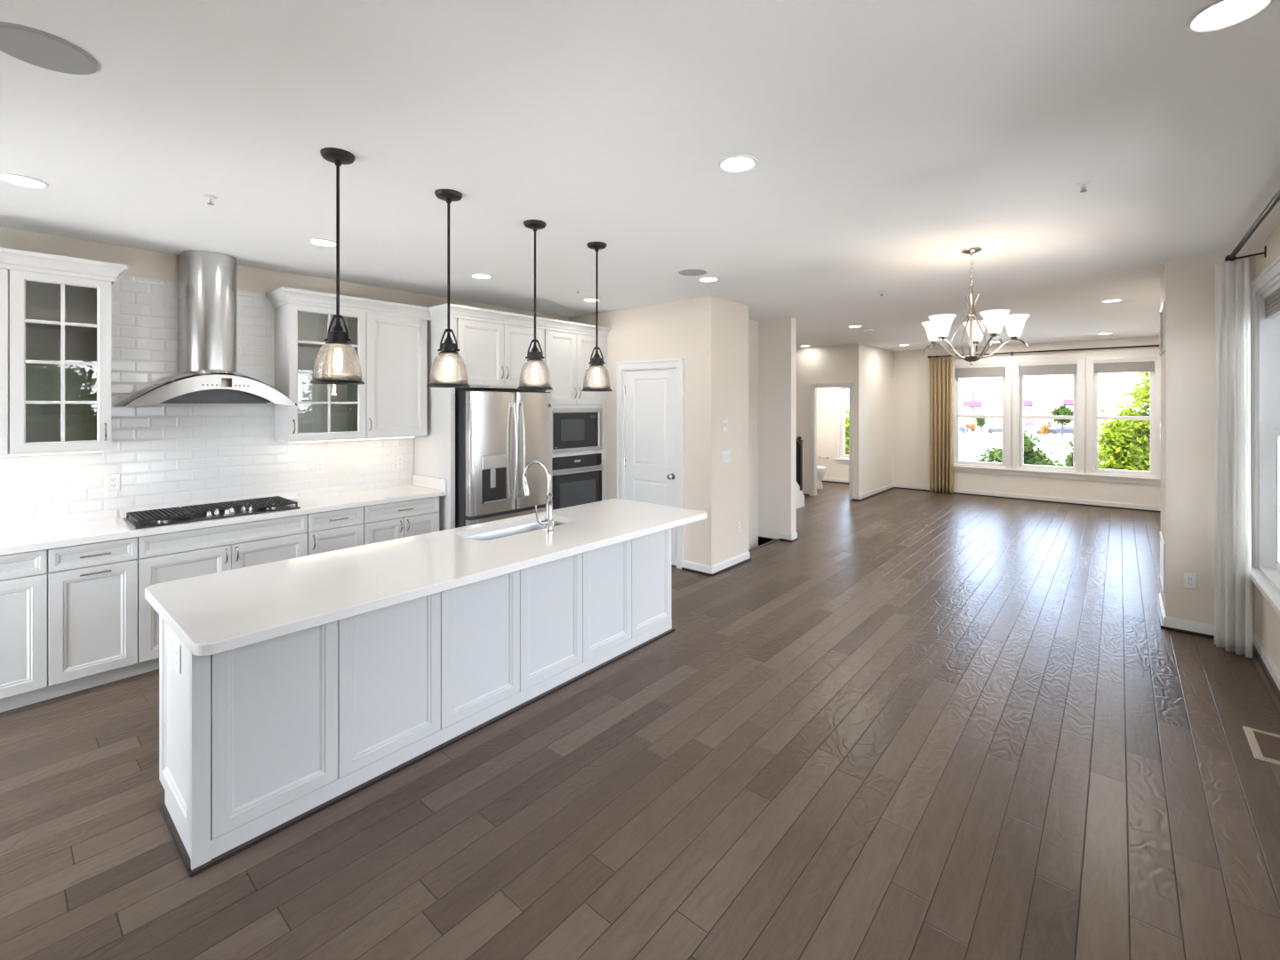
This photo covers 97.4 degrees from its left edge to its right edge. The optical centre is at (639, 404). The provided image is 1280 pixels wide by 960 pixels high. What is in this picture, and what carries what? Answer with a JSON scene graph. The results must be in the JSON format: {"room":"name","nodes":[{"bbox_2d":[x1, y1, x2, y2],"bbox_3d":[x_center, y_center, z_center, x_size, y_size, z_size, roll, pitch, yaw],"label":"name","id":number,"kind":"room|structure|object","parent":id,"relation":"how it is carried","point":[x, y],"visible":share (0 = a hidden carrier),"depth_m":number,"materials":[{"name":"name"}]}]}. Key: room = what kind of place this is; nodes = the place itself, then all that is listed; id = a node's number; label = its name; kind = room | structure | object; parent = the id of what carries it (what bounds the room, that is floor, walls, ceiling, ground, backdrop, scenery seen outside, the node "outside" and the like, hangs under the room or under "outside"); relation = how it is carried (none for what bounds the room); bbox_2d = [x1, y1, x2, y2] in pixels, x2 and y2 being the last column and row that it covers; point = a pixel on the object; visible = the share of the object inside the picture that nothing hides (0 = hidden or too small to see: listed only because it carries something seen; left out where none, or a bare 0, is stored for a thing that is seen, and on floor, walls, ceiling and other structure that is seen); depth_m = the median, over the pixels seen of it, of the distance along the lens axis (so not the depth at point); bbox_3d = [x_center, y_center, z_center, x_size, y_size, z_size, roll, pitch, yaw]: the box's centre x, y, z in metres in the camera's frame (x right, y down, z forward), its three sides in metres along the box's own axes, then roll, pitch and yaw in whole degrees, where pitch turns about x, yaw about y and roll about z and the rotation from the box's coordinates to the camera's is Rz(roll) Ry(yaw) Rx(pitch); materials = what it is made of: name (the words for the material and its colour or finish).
{"room":"open-plan kitchen","nodes":[
{"label":"open-plan kitchen","id":0,"kind":"room"},
{"bbox_2d":[0,226,568,531],"bbox_3d":[-0.641,0.381,7.217,0.158,2.890,13.950,0,0,40],"label":"wall","id":1,"kind":"structure","parent":0,"point":[165,455],"depth_m":3.97,"materials":[{"name":"white tile"}]},
{"bbox_2d":[0,268,8,455],"bbox_3d":[-3.822,-0.247,3.089,0.351,1.063,0.461,0,0,40],"label":"upper cabinet","id":2,"kind":"object","parent":1,"relation":"attached to","point":[4,272],"visible":1,"depth_m":3.16,"materials":[{"name":"white wood"}]},
{"bbox_2d":[8,269,111,454],"bbox_3d":[-3.535,-0.247,3.428,0.355,1.063,0.427,0,0,40],"label":"upper cabinet","id":3,"kind":"object","parent":1,"relation":"attached to","point":[60,326],"visible":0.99,"depth_m":3.47,"materials":[{"name":"grey paint"}]},
{"bbox_2d":[0,450,103,455],"bbox_3d":[-3.686,0.291,3.275,0.050,0.015,0.800,0,0,40],"label":"light","id":4,"kind":"object","parent":3,"relation":"attached to","point":[84,451],"visible":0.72,"depth_m":3.39,"materials":[{"name":"white paint"}]},
{"bbox_2d":[6,451,92,455],"bbox_3d":[-3.686,0.297,3.275,0.040,0.003,0.780,0,0,40],"label":"diffuser","id":5,"kind":"object","parent":4,"relation":"attached to","point":[65,452],"depth_m":3.38,"materials":[{"name":"white"}]},
{"bbox_2d":[25,321,96,332],"bbox_3d":[-3.564,-0.482,3.453,0.263,0.018,0.391,0,0,40],"label":"shelf","id":6,"kind":"object","parent":3,"relation":"attached to","point":[29,326],"depth_m":3.47,"materials":[{"name":"white wood"}]},
{"bbox_2d":[25,362,96,367],"bbox_3d":[-3.564,-0.247,3.453,0.263,0.018,0.391,0,0,40],"label":"shelf","id":7,"kind":"object","parent":3,"relation":"attached to","point":[28,365],"depth_m":3.46,"materials":[{"name":"white wood"}]},
{"bbox_2d":[0,247,127,284],"bbox_3d":[-3.652,-0.817,3.267,0.385,0.105,0.952,0,0,40],"label":"crown molding","id":8,"kind":"structure","parent":3,"relation":"attached to","point":[10,259],"depth_m":3.30,"materials":[{"name":"grey paint"}]},
{"bbox_2d":[105,472,120,491],"bbox_3d":[-3.501,0.516,3.735,0.008,0.115,0.070,0,0,40],"label":"power outlet","id":9,"kind":"object","parent":1,"relation":"attached to","point":[113,481],"visible":1,"depth_m":3.73,"materials":[{"name":"white plastic"}]},
{"bbox_2d":[114,249,297,406],"bbox_3d":[-3.009,-0.525,3.956,0.467,1.073,0.965,0,0,40],"label":"range hood","id":10,"kind":"object","parent":1,"relation":"attached to","point":[207,373],"visible":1,"depth_m":3.89,"materials":[{"name":"silver metal"}]},
{"bbox_2d":[274,303,366,441],"bbox_3d":[-2.576,-0.247,4.554,0.355,1.063,0.573,0,0,40],"label":"upper cabinet","id":11,"kind":"object","parent":1,"relation":"attached to","point":[323,412],"visible":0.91,"depth_m":4.60,"materials":[{"name":"grey paint"}]},
{"bbox_2d":[297,373,353,376],"bbox_3d":[-2.604,-0.247,4.578,0.263,0.018,0.537,0,0,40],"label":"shelf","id":12,"kind":"object","parent":11,"relation":"attached to","point":[299,374],"depth_m":4.63,"materials":[{"name":"white wood"}]},
{"bbox_2d":[297,342,357,349],"bbox_3d":[-2.604,-0.482,4.578,0.263,0.018,0.537,0,0,40],"label":"shelf","id":13,"kind":"object","parent":11,"relation":"attached to","point":[300,346],"depth_m":4.58,"materials":[{"name":"white"}]},
{"bbox_2d":[264,287,610,337],"bbox_3d":[-1.511,-0.817,5.231,3.270,0.105,0.471,0,0,-38],"label":"crown molding","id":14,"kind":"structure","parent":11,"relation":"attached to","point":[281,296],"depth_m":4.92,"materials":[{"name":"grey paint"}]},
{"bbox_2d":[366,312,427,438],"bbox_3d":[-2.211,-0.247,4.978,0.351,1.063,0.545,0,0,40],"label":"upper cabinet","id":15,"kind":"object","parent":1,"relation":"attached to","point":[396,347],"visible":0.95,"depth_m":4.88,"materials":[{"name":"grey paint"}]},
{"bbox_2d":[455,317,544,390],"bbox_3d":[-1.522,-0.467,5.540,0.671,0.625,1.035,0,0,40],"label":"upper cabinet","id":16,"kind":"object","parent":1,"relation":"attached to","point":[493,355],"visible":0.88,"depth_m":5.29,"materials":[{"name":"grey paint"}]},
{"bbox_2d":[0,481,1279,959],"bbox_3d":[1.627,1.751,5.282,5.820,0.150,13.650,0,0,40],"label":"floor","id":17,"kind":"structure","parent":0,"point":[915,724],"depth_m":2.43,"materials":[{"name":"brown wood"}]},
{"bbox_2d":[0,549,47,712],"bbox_3d":[-3.682,1.240,3.068,0.590,0.873,0.590,0,0,40],"label":"base cabinet","id":18,"kind":"object","parent":17,"relation":"on","point":[23,576],"visible":0.82,"depth_m":3.07,"materials":[{"name":"grey paint"}]},
{"bbox_2d":[46,536,137,699],"bbox_3d":[-3.368,1.240,3.437,0.590,0.873,0.380,0,0,40],"label":"base cabinet","id":19,"kind":"object","parent":17,"relation":"on","point":[92,588],"visible":0.84,"depth_m":3.27,"materials":[{"name":"grey paint"}]},
{"bbox_2d":[136,513,307,674],"bbox_3d":[-2.941,1.240,3.941,0.586,0.873,0.940,0,0,40],"label":"base cabinet","id":20,"kind":"object","parent":17,"relation":"on","point":[164,557],"visible":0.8,"depth_m":3.65,"materials":[{"name":"grey paint"}]},
{"bbox_2d":[307,506,363,555],"bbox_3d":[-2.504,1.240,4.450,0.590,0.873,0.403,0,0,40],"label":"base cabinet","id":21,"kind":"object","parent":17,"relation":"on","point":[334,530],"visible":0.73,"depth_m":4.27,"materials":[{"name":"grey paint"}]},
{"bbox_2d":[363,496,439,544],"bbox_3d":[-2.163,1.240,4.850,0.590,0.873,0.647,0,0,40],"label":"base cabinet","id":22,"kind":"object","parent":17,"relation":"on","point":[385,522],"visible":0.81,"depth_m":4.66,"materials":[{"name":"grey paint"}]},
{"bbox_2d":[159,528,674,877],"bbox_3d":[-0.901,1.240,3.274,0.616,0.873,2.854,0,0,40],"label":"kitchen island","id":23,"kind":"object","parent":17,"relation":"on","point":[258,740],"visible":0.61,"depth_m":2.49,"materials":[{"name":"grey paint"}]},
{"bbox_2d":[175,639,180,673],"bbox_3d":[-1.808,0.986,2.196,0.070,0.115,0.008,0,0,40],"label":"power outlet","id":24,"kind":"object","parent":23,"relation":"attached to","point":[177,643],"visible":1,"depth_m":2.18,"materials":[{"name":"white plastic"}]},
{"bbox_2d":[144,498,707,655],"bbox_3d":[-0.793,0.781,3.163,0.912,0.040,2.907,0,0,40],"label":"island countertop","id":25,"kind":"structure","parent":23,"relation":"on","point":[221,612],"depth_m":2.52,"materials":[{"name":"white stone"}]},
{"bbox_2d":[465,520,564,540],"bbox_3d":[-0.752,0.908,3.503,0.350,0.214,0.785,0,0,40],"label":"sink","id":26,"kind":"object","parent":25,"relation":"in","point":[500,533],"visible":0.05,"depth_m":3.64,"materials":[{"name":"silver metal"}]},
{"bbox_2d":[522,460,554,532],"bbox_3d":[-0.616,0.550,3.416,0.132,0.422,0.215,0,0,-32],"label":"kitchen faucet","id":27,"kind":"object","parent":25,"relation":"on","point":[548,522],"visible":1,"depth_m":3.36,"materials":[{"name":"silver metal"}]},
{"bbox_2d":[413,317,455,530],"bbox_3d":[-1.890,0.449,5.144,0.648,2.455,0.044,0,0,40],"label":"end panel","id":28,"kind":"object","parent":17,"relation":"on","point":[434,453],"visible":0.33,"depth_m":5.03,"materials":[{"name":"grey paint"}]},
{"bbox_2d":[455,390,551,527],"bbox_3d":[-1.430,0.766,5.456,0.842,1.780,0.954,0,0,40],"label":"refrigerator","id":29,"kind":"object","parent":17,"relation":"on","point":[498,434],"visible":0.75,"depth_m":5.10,"materials":[{"name":"grey metal"}]},
{"bbox_2d":[508,329,607,500],"bbox_3d":[-0.894,0.449,6.272,0.676,2.455,0.893,0,0,40],"label":"tall cabinet","id":30,"kind":"object","parent":17,"relation":"on","point":[567,355],"visible":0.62,"depth_m":6.05,"materials":[{"name":"grey paint"}]},
{"bbox_2d":[552,408,602,454],"bbox_3d":[-0.849,0.274,6.198,0.464,0.468,0.765,0,0,40],"label":"microwave","id":31,"kind":"object","parent":30,"relation":"in","point":[573,429],"visible":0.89,"depth_m":6.04,"materials":[{"name":"silver metal"}]},
{"bbox_2d":[552,453,604,510],"bbox_3d":[-0.861,0.881,6.208,0.632,0.670,0.750,0,0,40],"label":"oven","id":32,"kind":"object","parent":30,"relation":"in","point":[577,480],"visible":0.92,"depth_m":6.03,"materials":[{"name":"grey metal"}]},
{"bbox_2d":[552,464,599,470],"bbox_3d":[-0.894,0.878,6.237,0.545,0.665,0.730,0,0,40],"label":"handle","id":33,"kind":"object","parent":32,"relation":"in","point":[555,467],"depth_m":6.02,"materials":[{"name":"metal"}]},
{"bbox_2d":[796,436,804,508],"bbox_3d":[1.559,0.395,8.778,1.180,2.563,2.220,0,0,40],"label":"staircase","id":34,"kind":"structure","parent":17,"relation":"on","point":[800,497],"depth_m":9.13,"materials":[{"name":"white paint"}]},
{"bbox_2d":[816,465,826,488],"bbox_3d":[3.422,1.288,11.341,0.679,0.775,0.460,0,0,40],"label":"toilet","id":35,"kind":"object","parent":17,"relation":"on","point":[821,471],"visible":0.29,"depth_m":11.13,"materials":[{"name":"white ceramic"}]},
{"bbox_2d":[1242,726,1279,765],"bbox_3d":[3.088,1.673,2.738,0.170,0.006,0.345,0,0,40],"label":"floor vent","id":36,"kind":"object","parent":17,"relation":"in","point":[1265,746],"visible":1,"depth_m":2.76,"materials":[{"name":"beige metal"}]},
{"bbox_3d":[-4.133,1.240,2.539,0.591,0.873,0.800,0,0,40],"label":"base cabinet","id":37,"kind":"object","parent":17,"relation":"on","visible":0},
{"bbox_2d":[0,484,447,555],"bbox_3d":[-3.171,0.781,3.687,0.590,0.040,3.835,0,0,40],"label":"countertop","id":38,"kind":"structure","parent":37,"relation":"on","point":[21,540],"depth_m":3.58,"materials":[{"name":"white stone"}]},
{"bbox_2d":[123,496,300,528],"bbox_3d":[-2.947,0.735,3.909,0.442,0.052,0.905,0,0,40],"label":"gas cooktop","id":39,"kind":"object","parent":38,"relation":"in","point":[194,513],"visible":1,"depth_m":3.81,"materials":[{"name":"black metal"}]},
{"bbox_2d":[411,473,447,490],"bbox_3d":[-1.931,0.711,5.135,0.578,0.100,0.022,0,0,40],"label":"side splash","id":40,"kind":"object","parent":38,"relation":"on","point":[423,481],"visible":1,"depth_m":5.10,"materials":[{"name":"white stone"}]},
{"bbox_2d":[0,0,1279,351],"bbox_3d":[1.627,-1.164,5.282,6.120,0.200,13.950,0,0,40],"label":"ceiling","id":41,"kind":"structure","parent":0,"point":[889,140],"depth_m":2.32,"materials":[{"name":"white paint"}]},
{"bbox_2d":[0,173,49,188],"bbox_3d":[-2.930,-1.060,2.668,0.172,0.007,0.172,0,0,40],"label":"recessed light","id":42,"kind":"object","parent":41,"relation":"in","point":[14,179],"visible":1,"depth_m":2.66,"materials":[{"name":"white paint"}]},
{"bbox_2d":[0,21,98,74],"bbox_3d":[-1.791,-1.060,1.683,0.244,0.009,0.244,0,0,40],"label":"ceiling speaker","id":43,"kind":"object","parent":41,"relation":"attached to","point":[34,46],"visible":1,"depth_m":1.68,"materials":[{"name":"grey plastic"}]},
{"bbox_2d":[308,238,335,247],"bbox_3d":[-2.079,-1.060,3.688,0.172,0.007,0.172,0,0,40],"label":"recessed light","id":44,"kind":"object","parent":41,"relation":"in","point":[315,241],"visible":0.96,"depth_m":3.67,"materials":[{"name":"white plastic"}]},
{"bbox_2d":[309,147,365,384],"bbox_3d":[-1.286,-0.576,2.391,0.208,0.976,0.208,0,0,40],"label":"pendant light","id":45,"kind":"object","parent":41,"relation":"hanging from","point":[337,339],"visible":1,"depth_m":2.38,"materials":[{"name":"clear glass"}]},
{"bbox_2d":[325,320,350,348],"bbox_3d":[-1.286,-0.296,2.391,0.096,0.115,0.096,0,0,40],"label":"socket","id":46,"kind":"object","parent":45,"relation":"attached to","point":[337,338],"depth_m":2.37,"materials":[{"name":"black metal"}]},
{"bbox_2d":[426,188,470,387],"bbox_3d":[-0.966,-0.576,2.837,0.208,0.976,0.208,0,0,40],"label":"pendant light","id":47,"kind":"object","parent":41,"relation":"hanging from","point":[448,349],"visible":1,"depth_m":2.82,"materials":[{"name":"clear glass"}]},
{"bbox_2d":[439,334,458,357],"bbox_3d":[-0.966,-0.296,2.837,0.096,0.115,0.096,0,0,40],"label":"socket","id":48,"kind":"object","parent":47,"relation":"attached to","point":[448,348],"depth_m":2.81,"materials":[{"name":"black metal"}]},
{"bbox_2d":[517,219,552,390],"bbox_3d":[-0.617,-0.576,3.299,0.208,0.976,0.208,0,0,40],"label":"pendant light","id":49,"kind":"object","parent":41,"relation":"hanging from","point":[534,356],"visible":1,"depth_m":3.28,"materials":[{"name":"black metal"}]},
{"bbox_2d":[527,344,543,363],"bbox_3d":[-0.617,-0.296,3.299,0.096,0.115,0.096,0,0,40],"label":"socket","id":50,"kind":"object","parent":49,"relation":"attached to","point":[534,356],"depth_m":3.27,"materials":[{"name":"black metal"}]},
{"bbox_2d":[581,241,612,391],"bbox_3d":[-0.287,-0.576,3.735,0.208,0.976,0.208,0,0,40],"label":"pendant light","id":51,"kind":"object","parent":41,"relation":"hanging from","point":[596,363],"visible":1,"depth_m":3.72,"materials":[{"name":"black metal"}]},
{"bbox_2d":[589,351,604,368],"bbox_3d":[-0.287,-0.296,3.735,0.096,0.115,0.096,0,0,40],"label":"socket","id":52,"kind":"object","parent":51,"relation":"attached to","point":[596,362],"depth_m":3.71,"materials":[{"name":"black metal"}]},
{"bbox_2d":[677,267,708,275],"bbox_3d":[0.423,-1.060,4.502,0.244,0.009,0.244,0,0,40],"label":"ceiling speaker","id":53,"kind":"object","parent":41,"relation":"attached to","point":[693,271],"visible":1,"depth_m":4.47,"materials":[{"name":"white paint"}]},
{"bbox_2d":[718,154,757,172],"bbox_3d":[0.431,-1.060,2.482,0.172,0.007,0.172,0,0,40],"label":"recessed light","id":54,"kind":"object","parent":41,"relation":"in","point":[739,163],"visible":1,"depth_m":2.48,"materials":[{"name":"white plastic"}]},
{"bbox_2d":[921,247,1029,364],"bbox_3d":[2.290,-0.671,3.883,0.650,0.785,0.637,0,0,40],"label":"chandelier","id":55,"kind":"object","parent":41,"relation":"hanging from","point":[938,328],"visible":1,"depth_m":3.79,"materials":[{"name":"white glass"}]},
{"bbox_2d":[1184,0,1275,32],"bbox_3d":[1.593,-1.060,1.518,0.172,0.007,0.172,0,0,40],"label":"recessed light","id":56,"kind":"object","parent":41,"relation":"in","point":[1219,14],"visible":1,"depth_m":1.52,"materials":[{"name":"white plastic"}]},
{"bbox_2d":[568,296,748,566],"bbox_3d":[0.151,0.306,6.449,2.060,2.740,0.730,0,0,40],"label":"wall","id":57,"kind":"structure","parent":0,"point":[710,333],"depth_m":5.72,"materials":[{"name":"beige paint"}]},
{"bbox_2d":[616,358,683,569],"bbox_3d":[0.120,0.604,6.040,0.915,2.145,0.173,0,0,40],"label":"door","id":58,"kind":"structure","parent":57,"relation":"in","point":[650,393],"depth_m":6.01,"materials":[{"name":"white paint"}]},
{"bbox_2d":[681,551,751,575],"bbox_3d":[0.389,1.629,6.228,1.468,0.093,0.758,0,0,40],"label":"baseboard","id":59,"kind":"structure","parent":57,"relation":"attached to","point":[718,568],"depth_m":5.64,"materials":[{"name":"white paint"}]},
{"bbox_2d":[748,317,796,549],"bbox_3d":[0.754,1.656,7.164,2.050,5.440,1.240,0,0,40],"label":"wall","id":60,"kind":"structure","parent":0,"point":[772,342],"depth_m":7.01,"materials":[{"name":"white paint"}]},
{"bbox_2d":[779,532,798,542],"bbox_3d":[1.839,1.629,6.943,0.168,0.093,0.168,0,0,40],"label":"baseboard","id":61,"kind":"structure","parent":60,"relation":"attached to","point":[785,537],"depth_m":6.90,"materials":[{"name":"white paint"}]},
{"bbox_2d":[796,343,893,495],"bbox_3d":[3.827,0.306,11.075,1.650,2.740,1.980,0,0,40],"label":"wall","id":62,"kind":"structure","parent":0,"point":[870,369],"depth_m":10.36,"materials":[{"name":"white paint"}]},
{"bbox_2d":[809,382,853,500],"bbox_3d":[3.472,0.646,10.132,0.785,2.060,0.136,0,0,40],"label":"door frame","id":63,"kind":"structure","parent":62,"relation":"in","point":[813,387],"depth_m":10.31,"materials":[{"name":"white paint"}]},
{"bbox_2d":[801,477,894,501],"bbox_3d":[3.828,1.629,11.055,1.678,0.093,2.008,0,0,40],"label":"baseboard","id":64,"kind":"structure","parent":62,"relation":"attached to","point":[861,497],"depth_m":10.61,"materials":[{"name":"white paint"}]},
{"bbox_2d":[816,336,1160,506],"bbox_3d":[6.111,0.381,10.540,5.820,2.890,0.170,0,0,40],"label":"wall","id":65,"kind":"structure","parent":0,"point":[911,368],"depth_m":10.78,"materials":[{"name":"white paint"}]},
{"bbox_2d":[835,386,848,458],"bbox_3d":[4.524,0.336,11.870,0.740,1.640,0.186,0,0,40],"label":"window","id":66,"kind":"structure","parent":65,"relation":"in","point":[840,392],"depth_m":12.03,"materials":[{"name":"white paint"}]},
{"bbox_2d":[952,359,1011,469],"bbox_3d":[6.276,0.170,10.376,0.999,1.952,0.186,0,0,40],"label":"window","id":67,"kind":"structure","parent":65,"relation":"in","point":[1006,417],"depth_m":10.18,"materials":[{"name":"white paint"}]},
{"bbox_2d":[954,364,1005,378],"bbox_3d":[6.260,-0.603,10.357,0.807,0.217,0.048,0,0,40],"label":"roman shade","id":68,"kind":"object","parent":67,"relation":"attached to","point":[982,371],"visible":1,"depth_m":10.34,"materials":[{"name":"grey fabric"}]},
{"bbox_2d":[894,483,1160,512],"bbox_3d":[6.674,1.629,9.929,4.170,0.093,0.028,0,0,40],"label":"baseboard","id":69,"kind":"structure","parent":65,"relation":"attached to","point":[1055,500],"depth_m":9.66,"materials":[{"name":"white paint"}]},
{"bbox_2d":[927,344,1159,358],"bbox_3d":[6.886,-0.904,9.678,3.516,0.070,0.138,0,0,40],"label":"curtain rod","id":70,"kind":"object","parent":65,"relation":"attached to","point":[1011,353],"visible":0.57,"depth_m":9.45,"materials":[{"name":"black metal"}]},
{"bbox_2d":[929,356,953,493],"bbox_3d":[5.691,0.388,10.629,0.401,2.553,0.124,0,0,42],"label":"curtain","id":71,"kind":"object","parent":70,"relation":"hanging from","point":[941,463],"visible":1,"depth_m":10.61,"materials":[{"name":"beige fabric"}]},
{"bbox_2d":[1012,355,1084,473],"bbox_3d":[7.048,0.170,9.717,0.999,1.952,0.186,0,0,40],"label":"window","id":72,"kind":"structure","parent":65,"relation":"in","point":[1078,379],"depth_m":9.63,"materials":[{"name":"white paint"}]},
{"bbox_2d":[1019,361,1077,375],"bbox_3d":[7.032,-0.608,9.698,0.807,0.207,0.048,0,0,40],"label":"roman shade","id":73,"kind":"object","parent":72,"relation":"attached to","point":[1051,368],"visible":1,"depth_m":9.67,"materials":[{"name":"grey fabric"}]},
{"bbox_2d":[953,464,1160,485],"bbox_3d":[6.973,1.201,9.671,3.060,0.110,0.075,0,0,40],"label":"trim","id":74,"kind":"structure","parent":65,"relation":"attached to","point":[962,468],"depth_m":9.50,"materials":[{"name":"white paint"}]},
{"bbox_2d":[1086,352,1160,478],"bbox_3d":[7.805,0.170,9.071,0.939,1.952,0.186,0,0,40],"label":"window","id":75,"kind":"structure","parent":65,"relation":"in","point":[1092,379],"depth_m":9.07,"materials":[{"name":"white paint"}]},
{"bbox_2d":[1093,359,1154,373],"bbox_3d":[7.789,-0.613,9.052,0.747,0.197,0.048,0,0,40],"label":"roman shade","id":76,"kind":"object","parent":75,"relation":"attached to","point":[1142,365],"visible":1,"depth_m":9.03,"materials":[{"name":"grey fabric"}]},
{"bbox_2d":[1160,251,1255,631],"bbox_3d":[4.323,0.306,4.310,0.455,2.740,0.690,0,0,40],"label":"wall column","id":77,"kind":"structure","parent":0,"point":[1188,286],"depth_m":4.11,"materials":[{"name":"beige paint"}]},
{"bbox_2d":[1159,301,1164,355],"bbox_3d":[4.163,-0.597,4.480,0.009,0.375,0.540,0,0,40],"label":"grille","id":78,"kind":"object","parent":77,"relation":"attached to","point":[1162,308],"visible":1,"depth_m":4.47,"materials":[{"name":"white paint"}]},
{"bbox_2d":[1159,531,1165,592],"bbox_3d":[4.143,1.241,4.457,0.009,0.370,0.560,0,0,40],"label":"grille","id":79,"kind":"object","parent":77,"relation":"attached to","point":[1162,545],"visible":1,"depth_m":4.42,"materials":[{"name":"white paint"}]},
{"bbox_2d":[1183,572,1197,590],"bbox_3d":[4.022,1.291,4.108,0.072,0.115,0.008,0,0,40],"label":"power outlet","id":80,"kind":"object","parent":77,"relation":"attached to","point":[1189,580],"visible":1,"depth_m":4.11,"materials":[{"name":"white plastic"}]},
{"bbox_2d":[1156,592,1253,639],"bbox_3d":[4.304,1.629,4.309,0.483,0.093,0.718,0,0,40],"label":"baseboard","id":81,"kind":"structure","parent":77,"relation":"attached to","point":[1168,623],"depth_m":4.12,"materials":[{"name":"white paint"}]},
{"bbox_2d":[1255,224,1279,672],"bbox_3d":[3.906,0.381,3.339,0.170,2.890,13.950,0,0,40],"label":"wall","id":82,"kind":"structure","parent":0,"point":[1267,620],"depth_m":3.57,"materials":[{"name":"beige paint"}]},
{"bbox_2d":[1224,188,1279,261],"bbox_3d":[2.280,-0.984,1.696,0.173,0.070,5.496,0,0,40],"label":"curtain rod","id":83,"kind":"object","parent":82,"relation":"attached to","point":[1275,200],"visible":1,"depth_m":3.18,"materials":[{"name":"black metal"}]},
{"bbox_2d":[1214,256,1252,657],"bbox_3d":[3.993,0.346,3.790,0.070,2.636,0.218,0,0,-10],"label":"curtain","id":84,"kind":"object","parent":83,"relation":"hanging from","point":[1233,610],"visible":1,"depth_m":3.79,"materials":[{"name":"white fabric"}]},
{"bbox_2d":[1250,256,1279,593],"bbox_3d":[3.967,0.136,3.438,0.186,1.960,1.030,0,0,40],"label":"window","id":85,"kind":"structure","parent":82,"relation":"in","point":[1265,333],"depth_m":3.77,"materials":[{"name":"white paint"}]},
{"bbox_2d":[1263,281,1279,319],"bbox_3d":[3.948,-0.657,3.454,0.048,0.167,0.822,0,0,40],"label":"roman shade","id":86,"kind":"object","parent":85,"relation":"attached to","point":[1272,296],"visible":1,"depth_m":3.59,"materials":[{"name":"grey fabric"}]},
{"bbox_2d":[1251,566,1279,616],"bbox_3d":[3.276,1.166,2.762,0.080,0.100,3.015,0,0,40],"label":"trim","id":87,"kind":"structure","parent":82,"relation":"attached to","point":[1265,587],"depth_m":3.40,"materials":[{"name":"white paint"}]},
{"bbox_2d":[1252,632,1279,700],"bbox_3d":[3.830,1.629,3.403,0.028,0.093,13.650,0,0,40],"label":"baseboard","id":88,"kind":"structure","parent":82,"relation":"attached to","point":[1273,675],"depth_m":3.52,"materials":[{"name":"white paint"}]},
{"label":"outside","id":89,"kind":"structure","parent":0,"visible":0},
{"bbox_2d":[959,432,1103,463],"bbox_3d":[42.065,5.426,95.554,460.000,0.300,440.000,0,0,40],"label":"ground","id":90,"kind":"structure","parent":89,"point":[967,449],"depth_m":73.29,"materials":[{"name":"white"}]},
{"bbox_2d":[844,400,848,455],"bbox_3d":[6.914,2.539,19.175,3.548,5.478,2.471,0,0,28],"label":"leafy tree","id":91,"kind":"object","parent":90,"relation":"on","point":[846,420],"visible":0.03,"depth_m":18.50,"materials":[{"name":"green plant"}]},
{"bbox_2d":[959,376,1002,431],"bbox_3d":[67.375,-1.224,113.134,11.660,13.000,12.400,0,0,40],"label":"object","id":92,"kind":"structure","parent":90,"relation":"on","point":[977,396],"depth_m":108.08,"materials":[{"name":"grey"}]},
{"bbox_2d":[967,423,1063,466],"bbox_3d":[10.606,2.905,15.464,2.882,4.748,2.234,0,0,15],"label":"leafy tree","id":93,"kind":"object","parent":90,"relation":"on","point":[1029,458],"visible":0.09,"depth_m":15.18,"materials":[{"name":"green plant"}]},
{"bbox_2d":[1023,374,1072,434],"bbox_3d":[76.886,-1.224,105.023,13.260,13.000,12.400,0,0,40],"label":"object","id":94,"kind":"structure","parent":90,"relation":"on","point":[1043,394],"depth_m":101.65,"materials":[{"name":"grey"}]},
{"bbox_2d":[1033,449,1072,466],"bbox_3d":[39.538,5.226,53.680,5.500,0.100,23.000,0,0,40],"label":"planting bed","id":95,"kind":"object","parent":90,"relation":"on","point":[1056,455],"visible":0.14,"depth_m":56.90,"materials":[{"name":"white"}]},
{"bbox_2d":[1048,402,1072,435],"bbox_3d":[71.099,2.500,94.458,3.999,5.561,4.124,0,0,40],"label":"shade tree","id":96,"kind":"object","parent":90,"relation":"on","point":[1063,411],"visible":0.69,"depth_m":94.08,"materials":[{"name":"green plant"}]},
{"bbox_2d":[1034,436,1103,441],"bbox_3d":[65.114,5.226,84.439,8.500,0.100,13.000,0,0,40],"label":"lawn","id":97,"kind":"structure","parent":90,"relation":"on","point":[1042,438],"depth_m":84.97,"materials":[{"name":"plant"}]},
{"bbox_2d":[1063,440,1103,466],"bbox_3d":[12.589,3.096,16.092,1.357,4.364,1.459,0,0,10],"label":"leafy tree","id":98,"kind":"object","parent":90,"relation":"on","point":[1068,460],"visible":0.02,"depth_m":16.15,"materials":[{"name":"green plant"}]},
{"bbox_2d":[1097,371,1150,471],"bbox_3d":[13.613,1.842,13.930,4.730,6.871,2.931,0,0,21],"label":"leafy tree","id":99,"kind":"object","parent":90,"relation":"on","point":[1125,445],"visible":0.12,"depth_m":14.19,"materials":[{"name":"green plant"}]},
{"bbox_2d":[1097,371,1150,434],"bbox_3d":[88.770,-1.224,95.610,16.960,13.000,11.300,0,0,40],"label":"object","id":100,"kind":"structure","parent":90,"relation":"on","point":[1112,388],"depth_m":95.52,"materials":[{"name":"grey"}]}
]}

